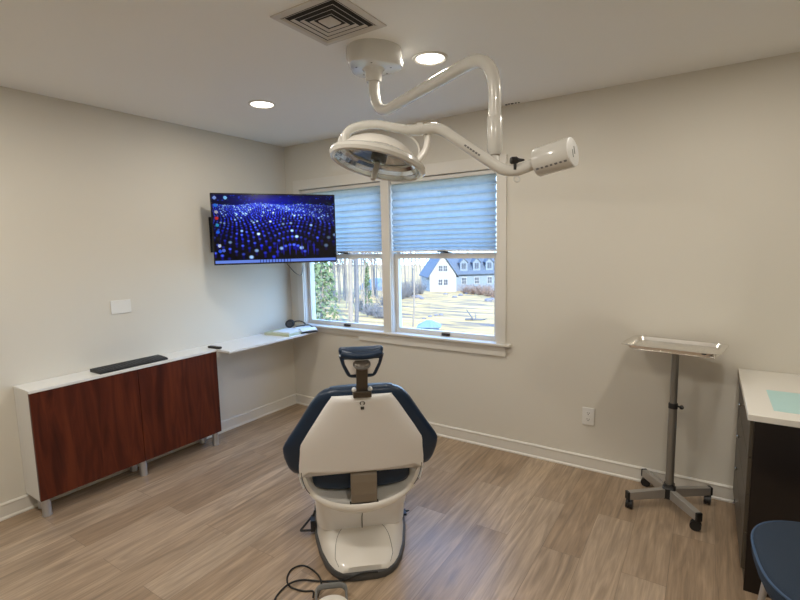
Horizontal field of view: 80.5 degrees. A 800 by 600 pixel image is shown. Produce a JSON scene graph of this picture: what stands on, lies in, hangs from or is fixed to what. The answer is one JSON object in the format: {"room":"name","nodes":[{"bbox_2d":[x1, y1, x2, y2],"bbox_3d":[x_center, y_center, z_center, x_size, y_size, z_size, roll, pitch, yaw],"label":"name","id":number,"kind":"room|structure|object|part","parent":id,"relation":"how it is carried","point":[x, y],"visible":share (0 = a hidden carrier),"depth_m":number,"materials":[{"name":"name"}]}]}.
{"room":"dental clinic","nodes":[
{"label":"dental clinic","id":0,"kind":"room"},
{"bbox_2d":[0,86,295,503],"bbox_3d":[-2.296,0.030,2.736,0.150,2.440,4.640,3,8,33],"label":"wall","id":1,"kind":"structure","parent":0,"point":[99,206],"depth_m":3.18,"materials":[{"name":"beige paint"}]},
{"bbox_2d":[110,299,130,313],"bbox_3d":[-1.896,0.045,3.210,0.007,0.090,0.132,3,8,33],"label":"blank wall plate","id":2,"kind":"object","parent":1,"relation":"attached to","point":[118,306],"visible":1,"depth_m":3.21,"materials":[{"name":"white plastic"}]},
{"bbox_2d":[0,394,295,521],"bbox_3d":[-2.198,1.198,2.829,0.020,0.094,4.350,3,8,33],"label":"baseboard","id":3,"kind":"structure","parent":1,"relation":"attached to","point":[21,504],"depth_m":3.61,"materials":[{"name":"white paint"}]},
{"bbox_2d":[209,217,212,252],"bbox_3d":[-1.208,-0.531,3.816,0.620,0.280,0.077,-2,7,-5],"label":"mount","id":4,"kind":"object","parent":1,"relation":"attached to","point":[210,223],"depth_m":3.76,"materials":[{"name":"black metal"}]},
{"bbox_2d":[210,193,336,264],"bbox_3d":[-0.992,-0.568,3.783,0.955,0.548,0.062,-4,7,-19],"label":"television","id":5,"kind":"object","parent":4,"relation":"attached to","point":[248,228],"visible":1,"depth_m":3.74,"materials":[{"name":"black"}]},
{"bbox_2d":[200,332,315,353],"bbox_3d":[-1.168,0.333,4.029,0.365,0.016,0.955,3,8,33],"label":"wall shelf","id":6,"kind":"object","parent":1,"relation":"attached to","point":[231,346],"visible":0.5,"depth_m":3.86,"materials":[{"name":"white laminate"}]},
{"bbox_2d":[208,346,221,348],"bbox_3d":[-1.431,0.364,3.649,0.128,0.016,0.034,2,7,25],"label":"remote control","id":7,"kind":"object","parent":6,"relation":"on","point":[213,347],"visible":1,"depth_m":3.63,"materials":[{"name":"black plastic"}]},
{"bbox_2d":[264,328,301,336],"bbox_3d":[-1.021,0.283,4.224,0.290,0.031,0.250,2,7,25],"label":"pile","id":8,"kind":"object","parent":6,"relation":"on","point":[287,332],"visible":0.96,"depth_m":4.15,"materials":[{"name":"white paper"}]},
{"bbox_2d":[285,319,305,327],"bbox_3d":[-0.960,0.215,4.350,0.183,0.074,0.072,-2,7,-5],"label":"headphones","id":9,"kind":"object","parent":8,"relation":"on","point":[290,323],"visible":1,"depth_m":4.33,"materials":[{"name":"black plastic"}]},
{"bbox_2d":[285,320,293,327],"bbox_3d":[-1.011,0.219,4.326,0.078,0.074,0.017,-3,7,-19],"label":"ear cup","id":10,"kind":"object","parent":9,"relation":"on","point":[289,323],"depth_m":4.32,"materials":[{"name":"grey plastic"}]},
{"bbox_2d":[294,326,317,333],"bbox_3d":[-0.866,0.266,4.301,0.160,0.040,0.200,-6,8,-37],"label":"open folder","id":11,"kind":"object","parent":6,"relation":"on","point":[304,329],"visible":0.87,"depth_m":4.25,"materials":[{"name":"white paper"}]},
{"bbox_2d":[0,404,770,599],"bbox_3d":[-0.216,1.412,1.552,5.050,0.120,4.640,3,8,33],"label":"floor","id":12,"kind":"structure","parent":0,"point":[206,521],"depth_m":2.47,"materials":[{"name":"brown wood"}]},
{"bbox_2d":[13,347,221,516],"bbox_3d":[-1.809,0.812,3.212,0.217,0.756,1.201,3,8,33],"label":"base cabinet","id":13,"kind":"object","parent":12,"relation":"on","point":[78,429],"visible":0.98,"depth_m":2.99,"materials":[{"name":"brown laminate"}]},
{"bbox_3d":[-2.051,1.200,2.743,0.050,0.105,0.050,3,8,33],"label":"leg","id":14,"kind":"part","parent":13,"relation":"part of","materials":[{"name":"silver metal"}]},
{"bbox_3d":[-1.893,0.804,2.905,0.018,0.632,0.596,3,8,33],"label":"door","id":15,"kind":"part","parent":13,"relation":"part of","materials":[{"name":"brown wood"}]},
{"bbox_2d":[90,355,167,374],"bbox_3d":[-1.801,0.425,3.160,0.130,0.025,0.444,3,8,32],"label":"keyboard","id":16,"kind":"object","parent":13,"relation":"on","point":[155,358],"visible":1,"depth_m":3.12,"materials":[{"name":"black plastic"}]},
{"bbox_3d":[-1.851,1.133,3.281,0.050,0.105,0.050,3,8,33],"label":"leg","id":17,"kind":"part","parent":13,"relation":"part of","materials":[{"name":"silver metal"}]},
{"bbox_3d":[-1.744,1.139,3.211,0.050,0.105,0.050,3,8,33],"label":"leg","id":18,"kind":"part","parent":13,"relation":"part of","materials":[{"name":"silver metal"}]},
{"bbox_3d":[-1.567,0.740,3.404,0.018,0.632,0.596,3,8,33],"label":"door","id":19,"kind":"part","parent":13,"relation":"part of","materials":[{"name":"brown wood"}]},
{"bbox_3d":[-1.558,1.075,3.729,0.050,0.105,0.050,3,8,33],"label":"leg","id":20,"kind":"part","parent":13,"relation":"part of","materials":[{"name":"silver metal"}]},
{"bbox_3d":[-1.437,1.078,3.680,0.050,0.105,0.050,3,8,33],"label":"leg","id":21,"kind":"part","parent":13,"relation":"part of","materials":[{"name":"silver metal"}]},
{"bbox_2d":[286,565,321,597],"bbox_3d":[-0.423,1.277,2.157,0.243,0.017,0.146,3,8,33],"label":"cable","id":22,"kind":"object","parent":12,"relation":"on","point":[310,568],"visible":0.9,"depth_m":2.16,"materials":[{"name":"black rubber"}]},
{"bbox_2d":[274,571,377,599],"bbox_3d":[-0.350,1.273,2.059,0.346,0.046,0.444,3,8,33],"label":"power cable","id":23,"kind":"object","parent":12,"relation":"on","point":[367,572],"visible":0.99,"depth_m":2.15,"materials":[{"name":"black rubber"}]},
{"bbox_2d":[315,582,347,599],"bbox_3d":[-0.284,1.275,1.963,0.180,0.062,0.216,-2,7,-7],"label":"foot pedal","id":24,"kind":"object","parent":12,"relation":"on","point":[332,585],"visible":1,"depth_m":2.04,"materials":[{"name":"grey plastic"}]},
{"bbox_2d":[283,345,437,581],"bbox_3d":[-0.310,0.669,2.580,0.671,1.123,1.483,-3,7,-16],"label":"dental chair","id":25,"kind":"object","parent":12,"relation":"on","point":[358,449],"visible":1,"depth_m":2.06,"materials":[{"name":"white plastic"}]},
{"bbox_3d":[-0.439,0.795,2.108,0.026,0.088,0.068,-2,7,-8],"label":"rail","id":26,"kind":"part","parent":25,"relation":"part of","materials":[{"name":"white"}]},
{"bbox_2d":[300,510,315,531],"bbox_3d":[-0.492,1.183,2.527,0.085,0.085,0.075,-2,7,-8],"label":"switch","id":27,"kind":"object","parent":25,"relation":"attached to","point":[312,519],"depth_m":2.50,"materials":[{"name":"black plastic"}]},
{"bbox_3d":[-0.213,1.220,2.545,0.500,0.034,0.800,-2,7,-8],"label":"plate","id":28,"kind":"part","parent":25,"relation":"part of","materials":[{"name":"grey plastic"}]},
{"bbox_3d":[-0.214,0.784,2.435,0.490,0.141,0.558,-2,7,-8],"label":"seat","id":29,"kind":"part","parent":25,"relation":"part of","materials":[{"name":"leather"}]},
{"bbox_2d":[283,383,437,473],"bbox_3d":[-0.170,0.555,2.065,0.675,0.421,0.232,-2,7,-8],"label":"backrest","id":30,"kind":"object","parent":25,"relation":"on","point":[329,438],"depth_m":1.99,"materials":[{"name":"blue plastic"}]},
{"bbox_3d":[-0.149,0.249,1.840,0.067,0.040,0.065,-2,7,-8],"label":"headrest knob","id":31,"kind":"part","parent":25,"relation":"part of","materials":[{"name":"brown metal"}]},
{"bbox_3d":[-0.151,0.261,1.856,0.137,0.066,0.026,-2,7,-8],"label":"headrest plate","id":32,"kind":"part","parent":25,"relation":"part of","materials":[{"name":"white"}]},
{"bbox_3d":[-0.151,0.319,1.872,0.045,0.135,0.065,-2,7,-8],"label":"headrest post","id":33,"kind":"part","parent":25,"relation":"part of","materials":[{"name":"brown metal"}]},
{"bbox_2d":[625,348,716,530],"bbox_3d":[1.530,0.724,2.658,0.390,0.919,0.377,5,9,41],"label":"stand","id":34,"kind":"object","parent":12,"relation":"on","point":[666,489],"visible":0.95,"depth_m":2.66,"materials":[{"name":"grey metal"}]},
{"bbox_3d":[1.404,1.102,2.692,0.210,0.054,0.032,-2,7,-4],"label":"leg","id":35,"kind":"part","parent":34,"relation":"part of","materials":[{"name":"silver metal"}]},
{"bbox_3d":[1.529,1.083,2.835,0.032,0.054,0.210,-2,7,-4],"label":"leg","id":36,"kind":"part","parent":34,"relation":"part of","materials":[{"name":"silver metal"}]},
{"bbox_2d":[621,335,728,356],"bbox_3d":[1.524,0.254,2.629,0.480,0.021,0.316,5,9,41],"label":"tray","id":37,"kind":"object","parent":34,"relation":"on","point":[710,349],"visible":1,"depth_m":2.64,"materials":[{"name":"silver metal"}]},
{"bbox_3d":[1.548,1.113,2.568,0.032,0.054,0.210,-2,7,-4],"label":"leg","id":38,"kind":"part","parent":34,"relation":"part of","materials":[{"name":"silver metal"}]},
{"bbox_3d":[1.673,1.094,2.711,0.210,0.054,0.032,-2,7,-4],"label":"leg","id":39,"kind":"part","parent":34,"relation":"part of","materials":[{"name":"silver metal"}]},
{"bbox_2d":[733,385,799,598],"bbox_3d":[1.944,0.850,2.179,0.654,0.762,0.800,3,8,33],"label":"base cabinet","id":40,"kind":"object","parent":12,"relation":"on","point":[766,483],"visible":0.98,"depth_m":1.97,"materials":[{"name":"black laminate"}]},
{"bbox_3d":[1.700,1.041,2.366,0.018,0.166,0.780,3,8,33],"label":"drawer","id":41,"kind":"part","parent":40,"relation":"part of","materials":[{"name":"brown"}]},
{"bbox_3d":[1.696,0.872,2.346,0.018,0.166,0.780,3,8,33],"label":"drawer","id":42,"kind":"part","parent":40,"relation":"part of","materials":[{"name":"brown"}]},
{"bbox_3d":[1.693,0.706,2.327,0.018,0.161,0.780,3,8,33],"label":"drawer","id":43,"kind":"part","parent":40,"relation":"part of","materials":[{"name":"brown"}]},
{"bbox_3d":[1.689,0.544,2.308,0.018,0.156,0.780,3,8,33],"label":"drawer","id":44,"kind":"part","parent":40,"relation":"part of","materials":[{"name":"brown"}]},
{"bbox_2d":[738,369,799,427],"bbox_3d":[1.953,0.458,2.129,0.667,0.028,0.831,3,8,33],"label":"countertop","id":45,"kind":"structure","parent":40,"relation":"on","point":[754,384],"depth_m":2.24,"materials":[{"name":"white"}]},
{"bbox_2d":[766,390,799,413],"bbox_3d":[1.815,0.457,2.034,0.354,0.001,0.330,3,8,33],"label":"sheet","id":46,"kind":"object","parent":45,"relation":"on","point":[787,402],"visible":1,"depth_m":2.10,"materials":[{"name":"teal paper"}]},
{"bbox_2d":[751,521,799,599],"bbox_3d":[1.437,0.880,1.418,0.609,0.900,0.570,2,7,28],"label":"stool","id":47,"kind":"object","parent":12,"relation":"on","point":[775,548],"visible":1,"depth_m":1.52,"materials":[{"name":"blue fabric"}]},
{"bbox_3d":[1.340,1.095,1.748,0.028,0.401,0.077,-3,7,-18],"label":"leg","id":48,"kind":"part","parent":47,"relation":"part of","materials":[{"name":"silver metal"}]},
{"bbox_2d":[0,0,799,146],"bbox_3d":[-0.270,-1.145,1.256,5.050,0.150,4.640,3,8,33],"label":"ceiling","id":49,"kind":"structure","parent":0,"point":[199,64],"depth_m":2.26,"materials":[{"name":"white paint"}]},
{"bbox_2d":[248,100,275,108],"bbox_3d":[-0.890,-1.260,3.048,0.176,0.009,0.176,3,8,33],"label":"recessed light","id":50,"kind":"object","parent":49,"relation":"in","point":[261,104],"visible":1,"depth_m":3.05,"materials":[{"name":"white paint"}]},
{"bbox_2d":[270,0,386,45],"bbox_3d":[-0.288,-1.139,1.945,0.336,0.020,0.336,3,8,33],"label":"ceiling vent","id":51,"kind":"object","parent":49,"relation":"in","point":[327,22],"visible":1,"depth_m":1.93,"materials":[{"name":"white metal"}]},
{"bbox_2d":[412,51,447,65],"bbox_3d":[0.150,-1.201,2.354,0.176,0.009,0.176,3,8,33],"label":"recessed light","id":52,"kind":"object","parent":49,"relation":"in","point":[426,58],"visible":1,"depth_m":2.35,"materials":[{"name":"white paint"}]},
{"bbox_2d":[329,38,578,182],"bbox_3d":[-0.019,-0.771,1.790,0.624,0.726,1.231,-5,8,-32],"label":"light","id":53,"kind":"object","parent":49,"relation":"attached to","point":[375,156],"visible":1,"depth_m":1.61,"materials":[{"name":"white metal"}]},
{"bbox_3d":[-0.086,-0.449,1.644,0.023,0.068,0.042,3,8,33],"label":"positioning handle","id":54,"kind":"part","parent":53,"relation":"part of","materials":[{"name":"grey plastic"}]},
{"bbox_3d":[0.094,-0.828,1.926,0.052,0.370,0.886,-5,8,-31],"label":"fixed arm","id":55,"kind":"part","parent":53,"relation":"part of","materials":[{"name":"white metal"}]},
{"bbox_3d":[0.272,-0.505,1.576,0.390,0.192,0.045,0,7,14],"label":"spring arm","id":56,"kind":"part","parent":53,"relation":"part of","materials":[{"name":"white metal"}]},
{"bbox_3d":[0.382,-0.456,1.541,0.046,0.024,0.024,-1,7,1],"label":"brake lever","id":57,"kind":"part","parent":53,"relation":"part of","materials":[{"name":"black plastic"}]},
{"bbox_2d":[284,52,799,485],"bbox_3d":[0.983,-0.102,3.276,4.750,2.440,0.140,3,8,33],"label":"wall","id":58,"kind":"structure","parent":0,"point":[677,216],"depth_m":2.90,"materials":[{"name":"beige paint"}]},
{"bbox_2d":[300,326,358,335],"bbox_3d":[-0.654,0.277,4.305,0.710,0.043,0.014,3,8,33],"label":"trim","id":59,"kind":"structure","parent":58,"relation":"attached to","point":[334,331],"depth_m":4.24,"materials":[{"name":"white paint"}]},
{"bbox_2d":[300,181,383,330],"bbox_3d":[-0.478,-0.376,4.210,0.934,1.260,0.160,3,8,33],"label":"window","id":60,"kind":"structure","parent":58,"relation":"in","point":[308,268],"depth_m":4.41,"materials":[{"name":"white plastic"}]},
{"bbox_2d":[301,182,381,252],"bbox_3d":[-0.519,-0.696,4.120,0.886,0.572,0.046,3,8,33],"label":"cellular shade","id":61,"kind":"object","parent":60,"relation":"attached to","point":[357,207],"visible":0.65,"depth_m":4.01,"materials":[{"name":"blue fabric"}]},
{"bbox_3d":[-0.512,-0.421,4.154,0.886,0.017,0.024,3,8,33],"label":"rail","id":62,"kind":"part","parent":61,"relation":"part of","materials":[{"name":"white plastic"}]},
{"bbox_3d":[-0.483,-0.083,4.227,0.902,0.655,0.030,3,8,33],"label":"sash","id":63,"kind":"part","parent":60,"relation":"part of","materials":[{"name":"white plastic"}]},
{"bbox_2d":[293,154,506,343],"bbox_3d":[-0.111,-0.389,3.862,2.042,1.320,0.016,3,8,33],"label":"trim","id":64,"kind":"structure","parent":58,"relation":"attached to","point":[465,165],"depth_m":3.79,"materials":[{"name":"white paint"}]},
{"bbox_2d":[295,323,510,347],"bbox_3d":[-0.099,0.276,3.943,2.125,0.019,0.072,3,8,33],"label":"windowsill","id":65,"kind":"structure","parent":58,"relation":"attached to","point":[441,338],"depth_m":3.79,"materials":[{"name":"white paint"}]},
{"bbox_2d":[358,332,505,356],"bbox_3d":[0.201,0.340,3.752,1.332,0.076,0.016,3,8,33],"label":"trim","id":66,"kind":"structure","parent":58,"relation":"attached to","point":[417,342],"depth_m":3.69,"materials":[{"name":"white paint"}]},
{"bbox_2d":[389,169,495,341],"bbox_3d":[0.352,-0.331,3.672,0.934,1.260,0.160,3,8,33],"label":"window","id":67,"kind":"structure","parent":58,"relation":"in","point":[396,257],"depth_m":3.80,"materials":[{"name":"white plastic"}]},
{"bbox_2d":[391,170,495,251],"bbox_3d":[0.310,-0.651,3.582,0.886,0.572,0.046,3,8,33],"label":"cellular shade","id":68,"kind":"object","parent":67,"relation":"attached to","point":[450,212],"visible":0.95,"depth_m":3.55,"materials":[{"name":"blue fabric"}]},
{"bbox_3d":[0.318,-0.377,3.616,0.886,0.017,0.024,3,8,33],"label":"rail","id":69,"kind":"part","parent":68,"relation":"part of","materials":[{"name":"white plastic"}]},
{"bbox_3d":[0.347,-0.038,3.689,0.902,0.655,0.030,3,8,33],"label":"sash","id":70,"kind":"part","parent":67,"relation":"part of","materials":[{"name":"white plastic"}]},
{"bbox_2d":[295,393,733,503],"bbox_3d":[0.964,1.072,3.345,4.750,0.094,0.020,3,8,33],"label":"baseboard","id":71,"kind":"structure","parent":58,"relation":"attached to","point":[722,492],"depth_m":3.23,"materials":[{"name":"white paint"}]},
{"bbox_2d":[582,407,594,425],"bbox_3d":[1.246,0.770,3.127,0.077,0.118,0.009,3,8,33],"label":"power outlet","id":72,"kind":"object","parent":58,"relation":"attached to","point":[588,414],"visible":1,"depth_m":3.12,"materials":[{"name":"white plastic"}]},
{"label":"outside","id":73,"kind":"structure","parent":0,"visible":0},
{"bbox_2d":[316,264,493,334],"bbox_3d":[11.585,-9.400,152.083,300.000,9.044,260.000,3,8,33],"label":"ground","id":74,"kind":"structure","parent":73,"point":[454,310],"depth_m":47.96,"materials":[{"name":"white snow"}]},
{"bbox_2d":[314,262,338,320],"bbox_3d":[-4.980,-2.702,29.523,2.190,9.612,2.125,3,8,33],"label":"evergreen tree","id":75,"kind":"object","parent":74,"relation":"on","point":[319,270],"visible":0.3,"depth_m":29.45,"materials":[{"name":"green plant"}]},
{"bbox_2d":[325,259,347,307],"bbox_3d":[-6.213,-3.566,46.407,3.866,9.246,3.655,-4,7,-20],"label":"bare tree","id":76,"kind":"object","parent":74,"relation":"on","point":[341,259],"visible":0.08,"depth_m":47.14,"materials":[{"name":"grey plant"}]},
{"bbox_2d":[335,253,339,303],"bbox_3d":[-6.937,-5.627,53.444,5.538,12.562,6.573,-3,7,-18],"label":"bare tree","id":77,"kind":"object","parent":74,"relation":"on","point":[337,253],"visible":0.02,"depth_m":54.58,"materials":[{"name":"grey plant"}]},
{"bbox_2d":[335,260,343,296],"bbox_3d":[-9.138,-6.462,70.316,6.846,12.128,5.018,-6,8,-37],"label":"bare tree","id":78,"kind":"object","parent":74,"relation":"on","point":[339,260],"visible":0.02,"depth_m":70.27,"materials":[{"name":"grey plant"}]},
{"bbox_2d":[339,259,346,307],"bbox_3d":[-4.773,-6.343,46.354,6.274,15.006,5.932,-6,8,-36],"label":"bare tree","id":79,"kind":"object","parent":74,"relation":"on","point":[339,259],"visible":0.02,"depth_m":47.45,"materials":[{"name":"grey plant"}]},
{"bbox_2d":[332,252,353,303],"bbox_3d":[-6.395,-3.386,50.424,3.288,8.318,3.478,0,7,10],"label":"bare tree","id":80,"kind":"object","parent":74,"relation":"on","point":[340,263],"visible":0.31,"depth_m":50.39,"materials":[{"name":"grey plant"}]},
{"bbox_2d":[341,261,345,300],"bbox_3d":[-7.854,-6.591,59.200,5.736,13.863,7.826,-3,7,-16],"label":"bare tree","id":81,"kind":"object","parent":74,"relation":"on","point":[341,261],"visible":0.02,"depth_m":60.21,"materials":[{"name":"grey plant"}]},
{"bbox_2d":[338,253,353,300],"bbox_3d":[-8.610,-6.464,59.255,5.934,13.647,6.276,2,8,29],"label":"bare tree","id":82,"kind":"object","parent":74,"relation":"on","point":[338,253],"visible":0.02,"depth_m":59.51,"materials":[{"name":"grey plant"}]},
{"bbox_2d":[345,264,347,295],"bbox_3d":[-8.017,-9.620,59.724,11.430,19.858,9.630,4,8,36],"label":"bare tree","id":83,"kind":"object","parent":74,"relation":"on","point":[346,264],"visible":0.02,"depth_m":59.66,"materials":[{"name":"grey plant"}]},
{"bbox_2d":[348,252,352,321],"bbox_3d":[-1.991,-7.786,29.051,11.430,19.858,9.630,-1,7,2],"label":"bare tree","id":84,"kind":"object","parent":74,"relation":"on","point":[350,285],"visible":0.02,"depth_m":29.86,"materials":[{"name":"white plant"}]},
{"bbox_2d":[354,261,354,297],"bbox_3d":[-7.997,-10.542,67.979,8.628,20.851,11.770,2,8,29],"label":"bare tree","id":85,"kind":"object","parent":74,"relation":"on","point":[354,261],"visible":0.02,"depth_m":68.59,"materials":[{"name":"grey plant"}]},
{"bbox_2d":[354,252,358,322],"bbox_3d":[-3.338,-7.759,31.405,12.086,19.463,8.859,-1,7,4],"label":"bare tree","id":86,"kind":"object","parent":74,"relation":"on","point":[356,260],"visible":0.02,"depth_m":30.88,"materials":[{"name":"grey plant"}]},
{"bbox_2d":[353,298,371,310],"bbox_3d":[-3.500,0.494,44.285,2.044,1.387,2.188,-1,7,-2],"label":"bare shrub","id":87,"kind":"object","parent":74,"relation":"on","point":[361,301],"visible":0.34,"depth_m":44.15,"materials":[{"name":"grey plant"}]},
{"bbox_2d":[361,253,364,299],"bbox_3d":[-5.340,-7.569,62.382,6.770,15.356,8.035,-2,7,-9],"label":"bare tree","id":88,"kind":"object","parent":74,"relation":"on","point":[364,253],"visible":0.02,"depth_m":62.03,"materials":[{"name":"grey plant"}]},
{"bbox_2d":[352,252,375,306],"bbox_3d":[-3.750,-3.175,47.804,3.272,8.279,3.462,-1,7,2],"label":"bare tree","id":89,"kind":"object","parent":74,"relation":"on","point":[364,252],"visible":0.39,"depth_m":47.57,"materials":[{"name":"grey plant"}]},
{"bbox_2d":[361,262,372,309],"bbox_3d":[-2.937,-0.993,42.094,1.161,4.803,1.146,3,8,33],"label":"evergreen tree","id":90,"kind":"object","parent":74,"relation":"on","point":[368,295],"visible":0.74,"depth_m":41.97,"materials":[{"name":"green plant"}]},
{"bbox_2d":[363,252,375,310],"bbox_3d":[-2.862,-5.364,41.577,5.898,13.378,7.000,3,8,32],"label":"bare tree","id":91,"kind":"object","parent":74,"relation":"on","point":[365,252],"visible":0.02,"depth_m":41.32,"materials":[{"name":"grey plant"}]},
{"bbox_2d":[360,278,381,290],"bbox_3d":[-4.537,-3.194,96.159,7.128,2.500,2.916,3,8,33],"label":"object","id":92,"kind":"object","parent":74,"relation":"on","point":[379,280],"visible":0.3,"depth_m":94.80,"materials":[{"name":"blue"}]},
{"bbox_2d":[360,303,382,315],"bbox_3d":[-2.426,0.835,40.262,2.250,1.220,2.182,3,8,33],"label":"bare shrub","id":93,"kind":"object","parent":74,"relation":"on","point":[367,305],"visible":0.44,"depth_m":40.11,"materials":[{"name":"grey plant"}]},
{"bbox_2d":[370,261,373,296],"bbox_3d":[-5.413,-9.815,68.877,10.136,19.371,8.540,-1,7,-1],"label":"bare tree","id":94,"kind":"object","parent":74,"relation":"on","point":[370,261],"visible":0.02,"depth_m":69.60,"materials":[{"name":"grey plant"}]},
{"bbox_2d":[371,253,374,295],"bbox_3d":[-4.865,-8.968,71.901,7.653,17.359,9.083,5,9,42],"label":"bare tree","id":95,"kind":"object","parent":74,"relation":"on","point":[371,253],"visible":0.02,"depth_m":73.20,"materials":[{"name":"grey plant"}]},
{"bbox_2d":[364,304,382,317],"bbox_3d":[-1.719,0.978,38.383,2.459,1.174,2.556,-1,7,6],"label":"bare shrub","id":96,"kind":"object","parent":74,"relation":"on","point":[379,315],"visible":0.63,"depth_m":38.12,"materials":[{"name":"grey plant"}]},
{"bbox_2d":[373,253,377,295],"bbox_3d":[-4.223,-10.132,70.748,11.241,19.913,8.240,2,7,27],"label":"bare tree","id":97,"kind":"object","parent":74,"relation":"on","point":[377,253],"visible":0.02,"depth_m":72.74,"materials":[{"name":"grey plant"}]},
{"bbox_2d":[370,252,381,277],"bbox_3d":[-3.486,-4.709,67.193,3.661,9.262,3.872,-1,7,2],"label":"bare tree","id":98,"kind":"object","parent":74,"relation":"on","point":[371,260],"visible":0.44,"depth_m":67.42,"materials":[{"name":"grey plant"}]},
{"bbox_2d":[373,253,380,296],"bbox_3d":[-2.749,-7.765,71.309,6.131,14.817,8.365,-1,7,3],"label":"bare tree","id":99,"kind":"object","parent":74,"relation":"on","point":[373,253],"visible":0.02,"depth_m":71.50,"materials":[{"name":"grey plant"}]},
{"bbox_2d":[374,294,382,305],"bbox_3d":[-1.848,0.074,52.283,2.534,1.381,2.421,-7,9,-43],"label":"bare shrub","id":100,"kind":"object","parent":74,"relation":"on","point":[381,303],"visible":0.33,"depth_m":52.24,"materials":[{"name":"grey plant"}]},
{"bbox_2d":[402,252,405,288],"bbox_3d":[-0.384,-10.777,83.397,11.430,19.858,9.630,-4,7,-22],"label":"bare tree","id":101,"kind":"object","parent":74,"relation":"on","point":[402,252],"visible":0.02,"depth_m":84.50,"materials":[{"name":"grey plant"}]},
{"bbox_2d":[401,283,411,298],"bbox_3d":[0.097,-1.279,66.308,3.106,2.516,3.437,-5,8,-30],"label":"bare shrub","id":102,"kind":"object","parent":74,"relation":"on","point":[403,293],"visible":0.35,"depth_m":66.18,"materials":[{"name":"grey plant"}]},
{"bbox_2d":[401,279,416,297],"bbox_3d":[0.998,-1.695,70.292,3.308,2.910,3.115,3,8,33],"label":"bare shrub","id":103,"kind":"object","parent":74,"relation":"on","point":[407,287],"visible":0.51,"depth_m":70.13,"materials":[{"name":"grey plant"}]},
{"bbox_2d":[403,280,424,295],"bbox_3d":[2.001,-1.789,74.251,3.706,2.683,3.685,3,8,33],"label":"bare shrub","id":104,"kind":"object","parent":74,"relation":"on","point":[417,285],"visible":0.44,"depth_m":74.01,"materials":[{"name":"grey plant"}]},
{"bbox_2d":[405,251,425,294],"bbox_3d":[3.576,-7.210,74.935,5.934,13.647,6.276,5,9,42],"label":"bare tree","id":105,"kind":"object","parent":74,"relation":"on","point":[424,251],"visible":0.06,"depth_m":75.63,"materials":[{"name":"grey plant"}]},
{"bbox_2d":[408,252,423,326],"bbox_3d":[0.173,-4.646,30.959,5.934,13.647,6.276,-5,8,-28],"label":"bare tree","id":106,"kind":"object","parent":74,"relation":"on","point":[410,252],"visible":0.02,"depth_m":32.09,"materials":[{"name":"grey plant"}]},
{"bbox_2d":[410,279,429,293],"bbox_3d":[3.463,-2.337,82.129,3.740,2.919,3.744,3,8,33],"label":"bare shrub","id":107,"kind":"object","parent":74,"relation":"on","point":[425,282],"visible":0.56,"depth_m":82.08,"materials":[{"name":"grey plant"}]},
{"bbox_2d":[417,320,440,329],"bbox_3d":[1.692,1.801,27.344,1.360,1.280,1.040,0,7,8],"label":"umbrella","id":108,"kind":"object","parent":74,"relation":"on","point":[428,324],"visible":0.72,"depth_m":26.94,"materials":[{"name":"blue"}]},
{"bbox_2d":[419,258,493,291],"bbox_3d":[15.030,-5.969,101.196,20.650,8.400,10.150,-2,7,-8],"label":"house","id":109,"kind":"structure","parent":74,"relation":"on","point":[442,274],"depth_m":99.56,"materials":[{"name":"grey"}]},
{"bbox_2d":[456,284,474,293],"bbox_3d":[12.123,-2.024,87.560,3.641,1.951,3.674,1,7,18],"label":"bare shrub","id":110,"kind":"object","parent":74,"relation":"on","point":[463,289],"visible":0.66,"depth_m":87.28,"materials":[{"name":"brown plant"}]},
{"bbox_2d":[464,286,480,293],"bbox_3d":[13.090,-1.724,85.305,3.230,1.658,3.068,0,7,10],"label":"bare shrub","id":111,"kind":"object","parent":74,"relation":"on","point":[471,290],"visible":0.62,"depth_m":85.35,"materials":[{"name":"brown plant"}]},
{"bbox_2d":[465,310,486,319],"bbox_3d":[5.984,1.194,36.854,1.920,0.910,0.554,3,8,33],"label":"fallen branch","id":112,"kind":"object","parent":74,"relation":"on","point":[471,318],"visible":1,"depth_m":36.97,"materials":[{"name":"grey wood"}]},
{"bbox_2d":[469,284,490,294],"bbox_3d":[14.093,-1.851,83.100,4.210,2.201,4.075,3,8,33],"label":"bare shrub","id":113,"kind":"object","parent":74,"relation":"on","point":[478,292],"visible":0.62,"depth_m":83.02,"materials":[{"name":"brown plant"}]},
{"bbox_2d":[476,286,492,295],"bbox_3d":[14.814,-1.559,79.066,4.129,2.087,3.989,-3,7,-12],"label":"bare shrub","id":114,"kind":"object","parent":74,"relation":"on","point":[485,293],"visible":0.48,"depth_m":78.93,"materials":[{"name":"brown plant"}]},
{"bbox_2d":[483,284,493,297],"bbox_3d":[15.227,-1.423,74.994,4.492,2.292,4.466,3,8,33],"label":"bare shrub","id":115,"kind":"object","parent":74,"relation":"on","point":[486,289],"visible":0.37,"depth_m":74.79,"materials":[{"name":"brown plant"}]}
]}

